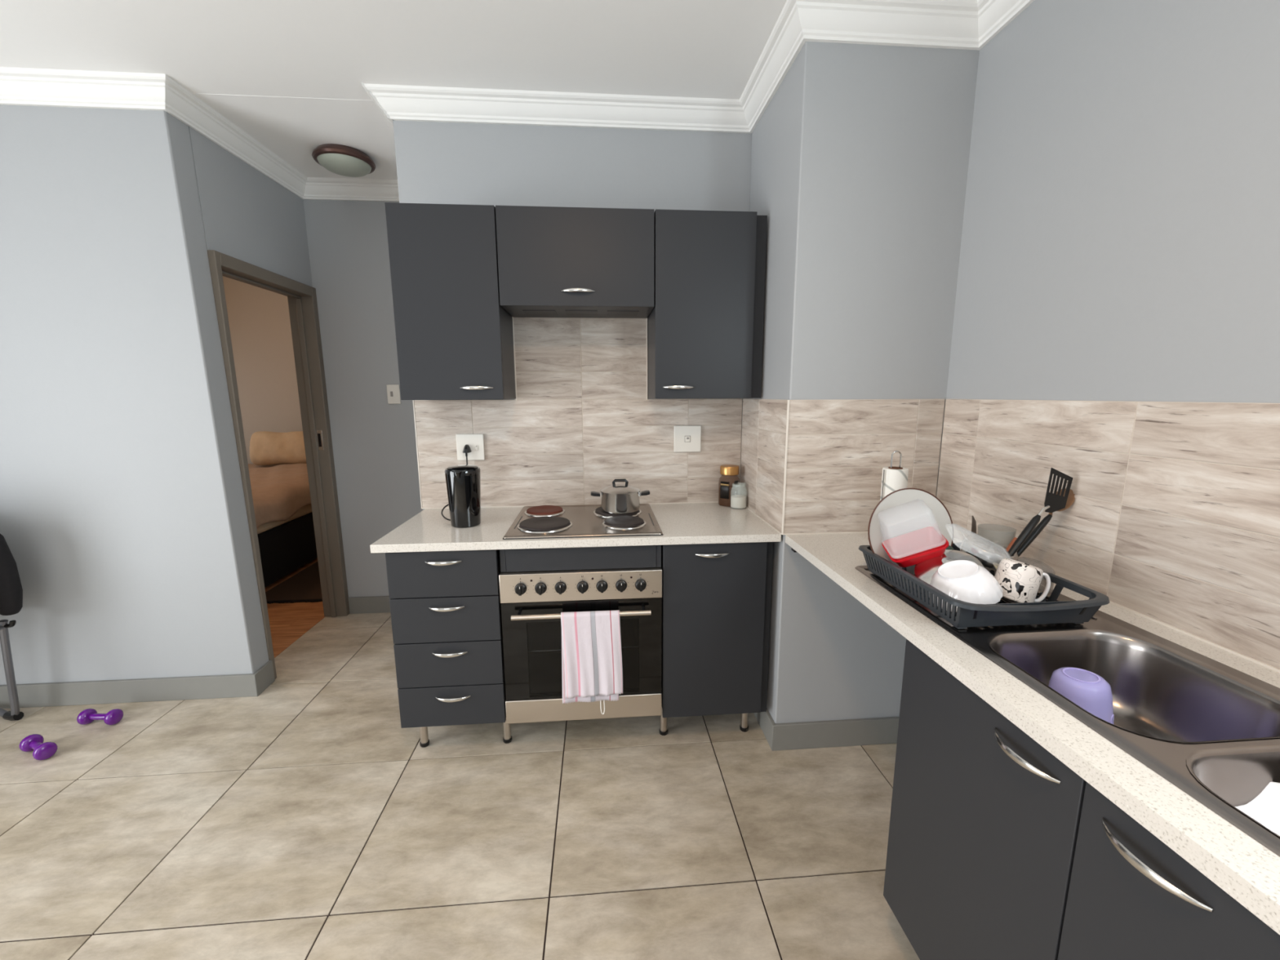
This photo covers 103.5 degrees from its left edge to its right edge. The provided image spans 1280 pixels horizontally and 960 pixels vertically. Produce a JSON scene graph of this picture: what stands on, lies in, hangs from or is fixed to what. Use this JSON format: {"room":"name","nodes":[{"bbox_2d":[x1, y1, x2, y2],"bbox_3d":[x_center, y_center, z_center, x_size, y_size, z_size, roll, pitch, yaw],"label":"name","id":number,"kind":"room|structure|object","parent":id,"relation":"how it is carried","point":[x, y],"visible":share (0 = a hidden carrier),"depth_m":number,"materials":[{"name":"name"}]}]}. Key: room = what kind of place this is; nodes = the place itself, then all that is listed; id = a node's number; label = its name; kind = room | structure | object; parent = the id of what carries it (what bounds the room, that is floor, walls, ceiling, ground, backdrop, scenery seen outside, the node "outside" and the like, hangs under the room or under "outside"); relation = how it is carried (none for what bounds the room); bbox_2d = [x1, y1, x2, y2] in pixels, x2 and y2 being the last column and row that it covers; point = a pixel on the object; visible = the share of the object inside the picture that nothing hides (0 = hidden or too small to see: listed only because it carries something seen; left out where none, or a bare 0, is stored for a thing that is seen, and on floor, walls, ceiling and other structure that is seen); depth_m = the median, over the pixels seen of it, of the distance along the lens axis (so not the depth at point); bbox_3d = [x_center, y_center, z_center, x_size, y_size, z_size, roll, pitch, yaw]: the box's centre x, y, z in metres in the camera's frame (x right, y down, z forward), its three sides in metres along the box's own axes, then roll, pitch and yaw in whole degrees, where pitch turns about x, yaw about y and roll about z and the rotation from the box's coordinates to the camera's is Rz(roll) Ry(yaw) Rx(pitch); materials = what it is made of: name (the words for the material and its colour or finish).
{"room":"kitchen","nodes":[
{"label":"kitchen","id":0,"kind":"room"},
{"bbox_2d":[188,126,312,287],"bbox_3d":[-1.954,-1.343,2.525,0.118,0.572,0.797,-1,10,-4],"label":"wall","id":1,"kind":"structure","parent":0,"point":[248,216],"depth_m":2.44,"materials":[{"name":"paint"}]},
{"bbox_2d":[164,74,306,199],"bbox_3d":[-1.859,-1.567,2.394,0.078,0.089,0.994,-1,10,-4],"label":"trim","id":2,"kind":"structure","parent":1,"relation":"attached to","point":[181,104],"depth_m":2.26,"materials":[{"name":"white"}]},
{"bbox_2d":[222,275,302,463],"bbox_3d":[-3.649,-0.794,5.401,3.200,2.603,0.120,-1,10,-4],"label":"wall","id":3,"kind":"structure","parent":0,"point":[260,324],"depth_m":5.24,"materials":[{"name":"paint"}]},
{"bbox_2d":[302,199,422,597],"bbox_3d":[-1.564,-0.426,3.179,0.965,2.603,0.120,-1,10,-4],"label":"wall","id":4,"kind":"structure","parent":0,"point":[374,442],"depth_m":3.08,"materials":[{"name":"paint"}]},
{"bbox_2d":[348,595,391,613],"bbox_3d":[-1.485,0.812,3.326,0.826,0.112,0.014,-1,10,-4],"label":"baseboard","id":5,"kind":"structure","parent":4,"relation":"attached to","point":[373,604],"depth_m":3.30,"materials":[{"name":"grey tile"}]},
{"bbox_2d":[386,384,400,404],"bbox_3d":[-1.512,-0.526,3.097,0.075,0.117,0.014,-1,10,-4],"label":"light switch","id":6,"kind":"object","parent":4,"relation":"attached to","point":[393,390],"visible":1,"depth_m":3.10,"materials":[{"name":"white plastic"}]},
{"bbox_2d":[0,104,751,684],"bbox_3d":[-1.930,-0.342,2.694,6.186,2.603,1.041,-1,10,-4],"label":"wall","id":7,"kind":"structure","parent":0,"point":[124,526],"depth_m":2.19,"materials":[{"name":"paint"}]},
{"bbox_2d":[0,66,165,111],"bbox_3d":[-2.884,-1.472,1.860,2.194,0.089,0.078,-1,10,-4],"label":"trim","id":8,"kind":"structure","parent":7,"relation":"attached to","point":[27,86],"depth_m":1.92,"materials":[{"name":"white"}]},
{"bbox_2d":[0,673,257,708],"bbox_3d":[-2.892,0.991,2.309,2.160,0.112,0.014,-1,10,-4],"label":"baseboard","id":9,"kind":"structure","parent":7,"relation":"attached to","point":[229,686],"depth_m":2.34,"materials":[{"name":"grey tile"}]},
{"bbox_2d":[253,660,275,695],"bbox_3d":[-1.828,0.962,2.452,0.014,0.112,0.133,-1,10,-5],"label":"baseboard","id":10,"kind":"structure","parent":7,"relation":"attached to","point":[264,676],"depth_m":2.45,"materials":[{"name":"grey tile"}]},
{"bbox_2d":[207,249,349,679],"bbox_3d":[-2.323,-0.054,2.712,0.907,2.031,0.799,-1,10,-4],"label":"door frame","id":11,"kind":"structure","parent":7,"relation":"in","point":[301,297],"depth_m":2.99,"materials":[{"name":"grey wood"}]},
{"bbox_2d":[192,93,377,106],"bbox_3d":[-1.439,-1.559,2.069,0.710,0.002,0.040,-1,10,-4],"label":"trim","id":12,"kind":"structure","parent":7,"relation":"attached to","point":[204,96],"depth_m":2.07,"materials":[{"name":"paint"}]},
{"bbox_2d":[303,177,399,201],"bbox_3d":[-1.504,-1.650,2.876,0.850,0.089,0.078,-1,10,-4],"label":"trim","id":13,"kind":"structure","parent":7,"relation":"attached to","point":[316,188],"depth_m":2.86,"materials":[{"name":"white"}]},
{"bbox_2d":[360,82,393,125],"bbox_3d":[-1.083,-1.581,2.455,0.078,0.089,0.995,-1,10,-4],"label":"trim","id":14,"kind":"structure","parent":7,"relation":"attached to","point":[368,91],"depth_m":2.02,"materials":[{"name":"white"}]},
{"bbox_2d":[384,202,515,399],"bbox_3d":[-0.741,-0.684,2.038,0.390,0.709,0.331,-1,10,-4],"label":"upper cabinet","id":15,"kind":"object","parent":7,"relation":"attached to","point":[455,336],"visible":0.94,"depth_m":1.91,"materials":[{"name":"grey wood"}]},
{"bbox_2d":[455,433,484,460],"bbox_3d":[-0.769,-0.149,2.288,0.122,0.119,0.014,-1,10,-4],"label":"wall socket","id":16,"kind":"object","parent":7,"relation":"attached to","point":[475,442],"visible":0.87,"depth_m":2.28,"materials":[{"name":"white plastic"}]},
{"bbox_2d":[364,84,751,133],"bbox_3d":[-0.296,-1.519,2.071,1.568,0.089,0.078,-1,10,-4],"label":"trim","id":17,"kind":"structure","parent":7,"relation":"attached to","point":[400,102],"depth_m":2.07,"materials":[{"name":"white"}]},
{"bbox_2d":[495,205,654,318],"bbox_3d":[-0.250,-0.867,2.048,0.590,0.358,0.331,-1,10,-4],"label":"upper cabinet","id":18,"kind":"object","parent":7,"relation":"attached to","point":[553,261],"visible":1,"depth_m":1.92,"materials":[{"name":"grey wood"}]},
{"bbox_2d":[522,310,639,315],"bbox_3d":[-0.243,-0.696,2.104,0.470,0.002,0.120,-1,10,-4],"label":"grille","id":19,"kind":"object","parent":18,"relation":"attached to","point":[562,313],"depth_m":2.10,"materials":[{"name":"grey metal"}]},
{"bbox_2d":[673,425,701,452],"bbox_3d":[0.222,-0.192,2.361,0.129,0.124,0.016,-1,10,-4],"label":"switch","id":20,"kind":"object","parent":7,"relation":"attached to","point":[686,438],"visible":1,"depth_m":2.36,"materials":[{"name":"white plastic"}]},
{"bbox_2d":[648,208,767,398],"bbox_3d":[0.270,-0.702,2.118,0.444,0.709,0.331,-1,10,-4],"label":"upper cabinet","id":21,"kind":"object","parent":7,"relation":"attached to","point":[705,321],"visible":0.93,"depth_m":1.99,"materials":[{"name":"grey wood"}]},
{"bbox_2d":[0,0,786,179],"bbox_3d":[-1.813,-1.494,1.398,6.256,0.100,8.350,-1,10,-4],"label":"ceiling","id":22,"kind":"structure","parent":0,"point":[323,49],"depth_m":1.76,"materials":[{"name":"paint"}]},
{"bbox_2d":[311,143,375,177],"bbox_3d":[-1.493,-1.599,2.554,0.280,0.082,0.280,-1,10,-4],"label":"ceiling lamp","id":23,"kind":"object","parent":22,"relation":"attached to","point":[339,159],"visible":1,"depth_m":2.48,"materials":[{"name":"white glass"}]},
{"bbox_2d":[0,557,919,959],"bbox_3d":[-1.843,1.190,1.738,6.156,0.101,8.030,-1,10,-4],"label":"floor","id":24,"kind":"structure","parent":0,"point":[299,819],"depth_m":1.65,"materials":[{"name":"tile"}]},
{"bbox_2d":[0,619,23,720],"bbox_3d":[-2.945,0.645,1.938,0.609,0.922,0.527,-1,10,-4],"label":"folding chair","id":25,"kind":"object","parent":24,"relation":"on","point":[14,714],"visible":1,"depth_m":2.18,"materials":[{"name":"grey metal"}]},
{"bbox_2d":[0,533,22,615],"bbox_3d":[-2.851,0.362,1.949,0.534,0.458,0.417,-1,10,-4],"label":"seat","id":26,"kind":"object","parent":25,"relation":"on","point":[11,587],"visible":1,"depth_m":2.08,"materials":[{"name":"black leather"}]},
{"bbox_2d":[18,733,57,760],"bbox_3d":[-2.396,1.063,2.010,0.162,0.066,0.066,4,10,23],"label":"dumbbell","id":27,"kind":"object","parent":24,"relation":"on","point":[34,742],"visible":1,"depth_m":2.00,"materials":[{"name":"purple plastic"}]},
{"bbox_2d":[76,708,123,724],"bbox_3d":[-2.349,1.031,2.198,0.162,0.066,0.066,0,10,1],"label":"dumbbell","id":28,"kind":"object","parent":24,"relation":"on","point":[87,716],"visible":1,"depth_m":2.19,"materials":[{"name":"purple plastic"}]},
{"bbox_2d":[257,504,317,587],"bbox_3d":[-3.648,0.374,4.439,1.710,0.618,2.060,-1,10,-4],"label":"bed","id":29,"kind":"object","parent":24,"relation":"on","point":[286,546],"visible":0.02,"depth_m":3.93,"materials":[{"name":"black fabric"}]},
{"bbox_2d":[248,462,311,528],"bbox_3d":[-3.634,0.184,4.325,1.863,0.444,2.099,-1,10,-4],"label":"duvet","id":30,"kind":"object","parent":29,"relation":"on","point":[279,491],"visible":0.21,"depth_m":3.96,"materials":[{"name":"beige fabric"}]},
{"bbox_2d":[249,431,306,465],"bbox_3d":[-3.568,-0.325,5.121,0.672,0.340,0.250,-1,10,-6],"label":"pillow","id":31,"kind":"object","parent":30,"relation":"on","point":[266,448],"visible":0.73,"depth_m":5.02,"materials":[{"name":"beige fabric"}]},
{"bbox_2d":[265,561,322,604],"bbox_3d":[-2.462,0.685,4.394,0.606,0.010,1.882,-1,10,-4],"label":"rug","id":32,"kind":"object","parent":24,"relation":"on","point":[304,586],"visible":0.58,"depth_m":3.69,"materials":[{"name":"black carpet"}]},
{"bbox_2d":[385,549,511,747],"bbox_3d":[-0.730,0.636,2.115,0.386,0.858,0.544,-1,10,-4],"label":"base cabinet","id":33,"kind":"object","parent":24,"relation":"on","point":[446,606],"visible":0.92,"depth_m":1.86,"materials":[{"name":"grey wood"}]},
{"bbox_2d":[498,545,662,724],"bbox_3d":[-0.233,0.629,2.144,0.596,0.858,0.584,-1,10,-4],"label":"oven","id":34,"kind":"object","parent":24,"relation":"on","point":[536,585],"visible":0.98,"depth_m":1.88,"materials":[{"name":"metal"}]},
{"bbox_2d":[560,609,622,714],"bbox_3d":[-0.178,0.683,1.865,0.228,0.414,0.043,-1,10,-4],"label":"tea towel","id":35,"kind":"object","parent":34,"relation":"hanging from","point":[592,670],"visible":1,"depth_m":1.85,"materials":[{"name":"white fabric"}]},
{"bbox_2d":[659,542,773,735],"bbox_3d":[0.286,0.618,2.195,0.435,0.858,0.544,-1,10,-4],"label":"base cabinet","id":36,"kind":"object","parent":24,"relation":"on","point":[717,597],"visible":0.75,"depth_m":1.94,"materials":[{"name":"grey wood"}]},
{"bbox_2d":[369,502,781,553],"bbox_3d":[-0.232,0.182,2.105,1.476,0.030,0.572,-1,10,-4],"label":"countertop","id":37,"kind":"structure","parent":36,"relation":"on","point":[689,523],"depth_m":1.90,"materials":[{"name":"stone"}]},
{"bbox_2d":[440,444,480,528],"bbox_3d":[-0.757,0.017,2.115,0.157,0.295,0.386,-4,10,-22],"label":"electric kettle","id":38,"kind":"object","parent":37,"relation":"on","point":[463,482],"visible":1,"depth_m":1.97,"materials":[{"name":"black metal"}]},
{"bbox_2d":[502,503,662,539],"bbox_3d":[-0.226,0.157,2.099,0.584,0.020,0.517,-1,10,-4],"label":"cooktop","id":39,"kind":"object","parent":37,"relation":"in","point":[541,522],"visible":0.92,"depth_m":1.99,"materials":[{"name":"metal"}]},
{"bbox_2d":[591,479,649,513],"bbox_3d":[-0.085,0.063,2.179,0.226,0.136,0.174,5,11,30],"label":"cooking pot","id":40,"kind":"object","parent":39,"relation":"on","point":[615,498],"visible":1,"depth_m":2.12,"materials":[{"name":"metal"}]},
{"bbox_2d":[719,464,738,506],"bbox_3d":[0.417,0.026,2.360,0.091,0.186,0.092,8,13,40],"label":"jar","id":41,"kind":"object","parent":37,"relation":"on","point":[726,491],"visible":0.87,"depth_m":2.33,"materials":[{"name":"brown glass"}]},
{"bbox_2d":[730,494,746,508],"bbox_3d":[0.451,0.072,2.306,0.074,0.113,0.074,-1,10,-4],"label":"jar","id":42,"kind":"object","parent":37,"relation":"on","point":[738,501],"visible":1,"depth_m":2.28,"materials":[{"name":"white glass"}]},
{"bbox_2d":[883,639,1279,959],"bbox_3d":[0.904,0.847,0.819,0.581,0.860,0.863,-1,10,-4],"label":"base cabinet","id":43,"kind":"object","parent":24,"relation":"on","point":[997,849],"visible":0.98,"depth_m":0.85,"materials":[{"name":"grey wood"}]},
{"bbox_2d":[785,532,1279,934],"bbox_3d":[0.931,0.430,0.610,0.574,0.030,2.620,-1,10,-4],"label":"countertop","id":44,"kind":"structure","parent":43,"relation":"on","point":[1246,869],"depth_m":0.77,"materials":[{"name":"stone"}]},
{"bbox_2d":[867,450,902,539],"bbox_3d":[0.877,0.058,1.748,0.140,0.322,0.140,-1,10,-4],"label":"paper towel holder","id":45,"kind":"object","parent":44,"relation":"on","point":[895,451],"visible":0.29,"depth_m":1.73,"materials":[{"name":"silver metal"}]},
{"bbox_2d":[880,466,908,500],"bbox_3d":[0.877,0.082,1.752,0.080,0.253,0.080,-1,10,-4],"label":"paper towel roll","id":46,"kind":"object","parent":45,"relation":"on","point":[895,478],"visible":0.37,"depth_m":1.71,"materials":[{"name":"white paper"}]},
{"bbox_2d":[854,565,1279,856],"bbox_3d":[0.903,0.434,0.949,0.428,0.167,1.225,-1,10,-4],"label":"sink","id":47,"kind":"object","parent":44,"relation":"in","point":[1210,727],"visible":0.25,"depth_m":0.96,"materials":[{"name":"metal"}]},
{"bbox_2d":[858,542,1109,629],"bbox_3d":[0.827,0.257,1.287,0.362,0.074,0.444,-1,10,-4],"label":"dish rack","id":48,"kind":"object","parent":47,"relation":"on","point":[1050,611],"visible":0.56,"depth_m":1.11,"materials":[{"name":"plastic"}]},
{"bbox_2d":[867,488,953,575],"bbox_3d":[0.755,0.146,1.407,0.249,0.244,0.055,-1,10,-2],"label":"dinner plate","id":49,"kind":"object","parent":48,"relation":"in","point":[900,512],"visible":0.54,"depth_m":1.41,"materials":[{"name":"ceramic"}]},
{"bbox_2d":[881,526,949,567],"bbox_3d":[0.727,0.180,1.340,0.140,0.099,0.104,2,10,12],"label":"tub","id":50,"kind":"object","parent":48,"relation":"on","point":[917,546],"visible":1,"depth_m":1.37,"materials":[{"name":"red plastic"}]},
{"bbox_2d":[914,549,983,584],"bbox_3d":[0.777,0.230,1.270,0.133,0.080,0.154,-9,13,-41],"label":"bowl","id":51,"kind":"object","parent":48,"relation":"in","point":[924,571],"visible":0.41,"depth_m":1.28,"materials":[{"name":"white ceramic"}]},
{"bbox_2d":[946,545,954,550],"bbox_3d":[0.813,0.218,1.377,0.064,0.090,0.075,0,10,2],"label":"cup","id":52,"kind":"object","parent":48,"relation":"in","point":[948,547],"visible":0.15,"depth_m":1.36,"materials":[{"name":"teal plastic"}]},
{"bbox_2d":[928,560,1003,612],"bbox_3d":[0.777,0.248,1.206,0.147,0.108,0.151,2,10,13],"label":"bowl","id":53,"kind":"object","parent":48,"relation":"in","point":[965,580],"visible":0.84,"depth_m":1.16,"materials":[{"name":"white ceramic"}]},
{"bbox_2d":[971,515,976,533],"bbox_3d":[0.967,0.171,1.465,0.022,0.138,0.002,-1,10,-4],"label":"table knife","id":54,"kind":"object","parent":48,"relation":"in","point":[973,521],"visible":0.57,"depth_m":1.46,"materials":[{"name":"silver metal"}]},
{"bbox_2d":[959,533,1018,568],"bbox_3d":[0.946,0.193,1.371,0.130,0.071,0.132,-5,11,-26],"label":"steel pan","id":55,"kind":"object","parent":48,"relation":"on","point":[988,549],"visible":0.77,"depth_m":1.34,"materials":[{"name":"metal"}]},
{"bbox_2d":[992,562,998,569],"bbox_3d":[0.960,0.228,1.319,0.087,0.050,0.055,-1,10,-4],"label":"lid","id":56,"kind":"object","parent":48,"relation":"in","point":[996,565],"visible":0.14,"depth_m":1.31,"materials":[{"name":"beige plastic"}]},
{"bbox_2d":[1005,537,1017,551],"bbox_3d":[0.972,0.191,1.337,0.060,0.078,0.014,-3,10,-18],"label":"wooden spatula","id":57,"kind":"object","parent":48,"relation":"in","point":[1013,540],"visible":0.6,"depth_m":1.33,"materials":[{"name":"red wood"}]},
{"bbox_2d":[994,557,1050,602],"bbox_3d":[0.898,0.240,1.204,0.110,0.104,0.091,-4,10,-22],"label":"patterned mug","id":58,"kind":"object","parent":48,"relation":"in","point":[1020,582],"visible":0.91,"depth_m":1.17,"materials":[{"name":"white ceramic"}]},
{"bbox_2d":[1016,556,1055,593],"bbox_3d":[0.986,0.236,1.278,0.090,0.075,0.092,0,10,3],"label":"glass dish","id":59,"kind":"object","parent":48,"relation":"in","point":[1046,568],"visible":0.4,"depth_m":1.24,"materials":[{"name":"clear glass"}]},
{"bbox_2d":[1007,467,1073,555],"bbox_3d":[1.047,0.085,1.326,0.172,0.232,0.020,-2,10,-12],"label":"slotted spatula","id":60,"kind":"object","parent":48,"relation":"in","point":[1054,502],"visible":1,"depth_m":1.33,"materials":[{"name":"black plastic"}]},
{"bbox_2d":[1017,488,1075,557],"bbox_3d":[1.079,0.115,1.357,0.158,0.182,0.033,-1,10,-7],"label":"serving spoon","id":61,"kind":"object","parent":48,"relation":"in","point":[1071,498],"visible":0.43,"depth_m":1.35,"materials":[{"name":"black plastic"}]},
{"bbox_2d":[1056,488,1075,511],"bbox_3d":[1.132,0.053,1.353,0.050,0.060,0.032,-1,10,-4],"label":"wooden spoon","id":62,"kind":"object","parent":48,"relation":"in","point":[1071,498],"depth_m":1.35,"materials":[{"name":"brown wood"}]},
{"bbox_2d":[1048,666,1114,724],"bbox_3d":[0.889,0.449,1.019,0.114,0.119,0.115,1,10,9],"label":"bowl","id":63,"kind":"object","parent":47,"relation":"in","point":[1087,690],"visible":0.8,"depth_m":0.98,"materials":[{"name":"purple plastic"}]},
{"bbox_2d":[1235,782,1279,835],"bbox_3d":[0.871,0.469,0.666,0.184,0.108,0.178,-3,10,-17],"label":"bowl","id":64,"kind":"object","parent":47,"relation":"in","point":[1264,809],"visible":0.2,"depth_m":0.73,"materials":[{"name":"white ceramic"}]},
{"bbox_2d":[739,41,979,723],"bbox_3d":[0.818,-0.256,2.115,0.640,2.603,0.591,-1,10,-4],"label":"wall pillar","id":65,"kind":"structure","parent":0,"point":[860,156],"depth_m":1.80,"materials":[{"name":"paint"}]},
{"bbox_2d":[753,707,775,750],"bbox_3d":[0.510,0.978,2.294,0.014,0.112,0.584,-1,10,-4],"label":"baseboard","id":66,"kind":"structure","parent":65,"relation":"attached to","point":[765,720],"depth_m":2.07,"materials":[{"name":"grey tile"}]},
{"bbox_2d":[739,0,805,133],"bbox_3d":[0.469,-1.484,1.845,0.078,0.089,0.657,-1,10,-4],"label":"trim","id":67,"kind":"structure","parent":65,"relation":"attached to","point":[786,40],"depth_m":1.78,"materials":[{"name":"white"}]},
{"bbox_2d":[772,716,898,751],"bbox_3d":[0.822,1.021,2.036,0.591,0.112,0.014,-1,10,-4],"label":"baseboard","id":68,"kind":"structure","parent":65,"relation":"attached to","point":[875,731],"depth_m":2.03,"materials":[{"name":"grey tile"}]},
{"bbox_2d":[795,0,979,50],"bbox_3d":[0.785,-1.441,1.584,0.664,0.089,0.078,-1,10,-4],"label":"trim","id":69,"kind":"structure","parent":65,"relation":"attached to","point":[932,24],"depth_m":1.58,"materials":[{"name":"white paint"}]},
{"bbox_2d":[936,0,1279,672],"bbox_3d":[1.338,0.129,-0.166,0.135,2.603,4.169,-1,10,-4],"label":"wall","id":70,"kind":"structure","parent":0,"point":[1116,327],"depth_m":1.19,"materials":[{"name":"paint"}]},
{"bbox_2d":[977,0,1034,49],"bbox_3d":[1.236,-1.117,-0.339,0.078,0.089,4.037,-1,10,-4],"label":"trim","id":71,"kind":"structure","parent":70,"relation":"attached to","point":[993,15],"depth_m":1.55,"materials":[{"name":"white paint"}]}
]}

